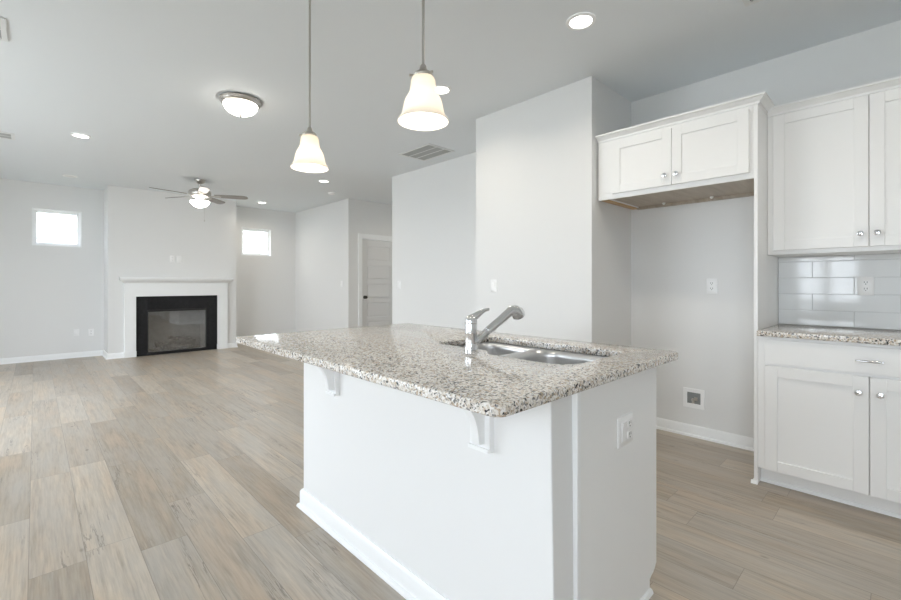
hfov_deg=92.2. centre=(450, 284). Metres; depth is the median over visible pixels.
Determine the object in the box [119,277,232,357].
fireplace mantel
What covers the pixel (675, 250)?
wall
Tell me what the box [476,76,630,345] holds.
wall
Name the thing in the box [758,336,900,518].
base cabinet
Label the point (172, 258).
wall outlet
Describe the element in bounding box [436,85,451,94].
recessed light
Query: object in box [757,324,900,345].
countertop
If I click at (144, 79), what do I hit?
ceiling
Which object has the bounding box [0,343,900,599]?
floor
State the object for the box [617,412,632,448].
wall outlet
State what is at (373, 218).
wall
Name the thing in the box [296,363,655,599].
kitchen island
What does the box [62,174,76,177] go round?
recessed light
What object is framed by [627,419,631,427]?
receptacle
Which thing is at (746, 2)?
ceiling vent
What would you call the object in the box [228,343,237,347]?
baseboard
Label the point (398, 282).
light switch
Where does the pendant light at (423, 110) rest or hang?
hanging from the ceiling
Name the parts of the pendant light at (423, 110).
lamp shade, stem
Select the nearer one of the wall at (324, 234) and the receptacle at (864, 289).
the receptacle at (864, 289)
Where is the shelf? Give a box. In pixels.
[119,277,232,279]
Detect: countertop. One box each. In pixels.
[236,323,677,416]
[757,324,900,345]
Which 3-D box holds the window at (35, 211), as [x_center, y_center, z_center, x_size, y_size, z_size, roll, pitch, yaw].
[-6.254,-0.884,6.897,0.584,0.579,0.152,0,0,-44]
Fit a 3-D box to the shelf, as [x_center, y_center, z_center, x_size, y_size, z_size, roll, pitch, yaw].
[-4.659,-0.096,7.472,1.674,0.035,0.150,0,0,-44]
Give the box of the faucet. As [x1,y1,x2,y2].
[464,305,524,350]
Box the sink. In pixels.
[460,342,605,363]
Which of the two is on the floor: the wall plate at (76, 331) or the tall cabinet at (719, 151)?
the tall cabinet at (719, 151)
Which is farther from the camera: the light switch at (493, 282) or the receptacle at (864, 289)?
the light switch at (493, 282)
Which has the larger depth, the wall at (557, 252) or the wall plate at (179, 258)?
the wall plate at (179, 258)
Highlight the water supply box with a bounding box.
[683,387,704,409]
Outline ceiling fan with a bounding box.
[149,179,247,221]
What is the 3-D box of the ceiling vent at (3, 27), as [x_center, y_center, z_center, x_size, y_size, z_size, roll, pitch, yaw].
[-2.850,-1.562,2.559,0.325,0.010,0.330,0,0,-44]
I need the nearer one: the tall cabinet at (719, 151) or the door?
the tall cabinet at (719, 151)
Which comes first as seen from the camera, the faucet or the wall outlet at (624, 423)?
the wall outlet at (624, 423)
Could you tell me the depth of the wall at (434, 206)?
5.67 m
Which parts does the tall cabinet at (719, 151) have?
door, crown moulding, mounting rail, door, shoe moulding, panel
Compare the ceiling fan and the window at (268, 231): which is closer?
the ceiling fan
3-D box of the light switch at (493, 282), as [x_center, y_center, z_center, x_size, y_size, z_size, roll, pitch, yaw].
[0.391,0.017,3.955,0.012,0.116,0.072,0,0,-44]
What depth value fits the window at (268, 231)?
9.05 m
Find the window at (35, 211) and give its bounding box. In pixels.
[32,207,81,246]
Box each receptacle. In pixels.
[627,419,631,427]
[627,430,631,438]
[862,287,868,291]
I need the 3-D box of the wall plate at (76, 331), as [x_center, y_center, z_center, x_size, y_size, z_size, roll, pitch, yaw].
[-6.037,0.783,6.998,0.072,0.116,0.006,0,0,-44]
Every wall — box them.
[0,178,294,357]
[104,185,235,353]
[295,198,353,331]
[354,199,391,326]
[392,152,475,328]
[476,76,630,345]
[631,20,900,437]
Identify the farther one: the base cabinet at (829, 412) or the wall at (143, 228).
the wall at (143, 228)
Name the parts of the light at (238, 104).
lamp shade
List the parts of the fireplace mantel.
leg, bed moulding, leg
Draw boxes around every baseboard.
[0,350,123,364]
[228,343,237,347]
[656,417,753,450]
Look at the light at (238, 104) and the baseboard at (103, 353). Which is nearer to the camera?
the light at (238, 104)
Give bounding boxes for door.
[358,233,391,326]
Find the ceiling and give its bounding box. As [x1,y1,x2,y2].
[0,0,900,212]
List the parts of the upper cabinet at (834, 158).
door, crown moulding, knob, knob, door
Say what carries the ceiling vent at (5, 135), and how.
in the ceiling
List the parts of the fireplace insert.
metal frame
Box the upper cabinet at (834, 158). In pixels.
[767,76,900,256]
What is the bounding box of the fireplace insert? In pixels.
[136,295,216,356]
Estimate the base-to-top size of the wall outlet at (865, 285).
0.116 m
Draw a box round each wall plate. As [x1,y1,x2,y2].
[74,329,78,335]
[177,256,181,261]
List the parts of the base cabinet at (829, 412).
door, shoe moulding, drawer, knob, drawer pull, knob, door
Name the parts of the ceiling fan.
lamp shade, blade, blade, blade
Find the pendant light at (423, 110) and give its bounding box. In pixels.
[397,0,448,130]
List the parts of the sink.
bowl, bowl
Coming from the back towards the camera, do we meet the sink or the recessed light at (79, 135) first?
the recessed light at (79, 135)
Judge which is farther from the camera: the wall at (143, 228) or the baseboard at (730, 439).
the wall at (143, 228)
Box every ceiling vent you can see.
[0,17,7,41]
[0,131,14,139]
[398,143,454,160]
[742,0,762,6]
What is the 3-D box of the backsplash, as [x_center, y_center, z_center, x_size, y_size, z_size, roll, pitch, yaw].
[2.582,0.045,2.658,0.010,0.456,0.926,0,0,-44]
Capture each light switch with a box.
[397,281,400,288]
[491,280,496,291]
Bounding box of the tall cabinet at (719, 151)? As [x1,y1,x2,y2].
[596,91,777,484]
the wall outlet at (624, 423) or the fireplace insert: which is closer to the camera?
the wall outlet at (624, 423)
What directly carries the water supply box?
attached to the wall at (675, 250)
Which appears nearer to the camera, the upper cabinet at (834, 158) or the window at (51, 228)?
the upper cabinet at (834, 158)
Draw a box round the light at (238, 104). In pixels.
[218,92,261,116]
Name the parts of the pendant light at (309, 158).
lamp shade, stem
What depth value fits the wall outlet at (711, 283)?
3.29 m
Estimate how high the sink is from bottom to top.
0.213 m
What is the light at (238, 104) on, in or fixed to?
attached to the ceiling
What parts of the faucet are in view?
lever handle, spout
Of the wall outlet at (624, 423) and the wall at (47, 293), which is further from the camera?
the wall at (47, 293)
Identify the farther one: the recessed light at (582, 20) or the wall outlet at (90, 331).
the wall outlet at (90, 331)
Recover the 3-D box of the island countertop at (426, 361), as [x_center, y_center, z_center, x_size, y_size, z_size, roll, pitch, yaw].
[-0.096,0.289,2.013,1.148,0.030,1.790,0,0,-44]
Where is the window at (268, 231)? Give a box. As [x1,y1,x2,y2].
[241,227,270,255]
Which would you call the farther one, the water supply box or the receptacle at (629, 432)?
the water supply box
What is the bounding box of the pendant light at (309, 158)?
[290,0,328,172]
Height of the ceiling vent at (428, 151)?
0.010 m
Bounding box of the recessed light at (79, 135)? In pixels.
[70,133,90,138]
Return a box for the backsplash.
[778,253,900,329]
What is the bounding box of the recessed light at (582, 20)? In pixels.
[566,12,595,29]
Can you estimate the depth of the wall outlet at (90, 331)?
7.12 m
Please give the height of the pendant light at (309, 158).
0.975 m
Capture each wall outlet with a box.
[88,329,93,335]
[170,255,174,261]
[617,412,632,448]
[707,279,716,293]
[857,277,873,295]
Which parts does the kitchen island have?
baseboard, panel, shoe moulding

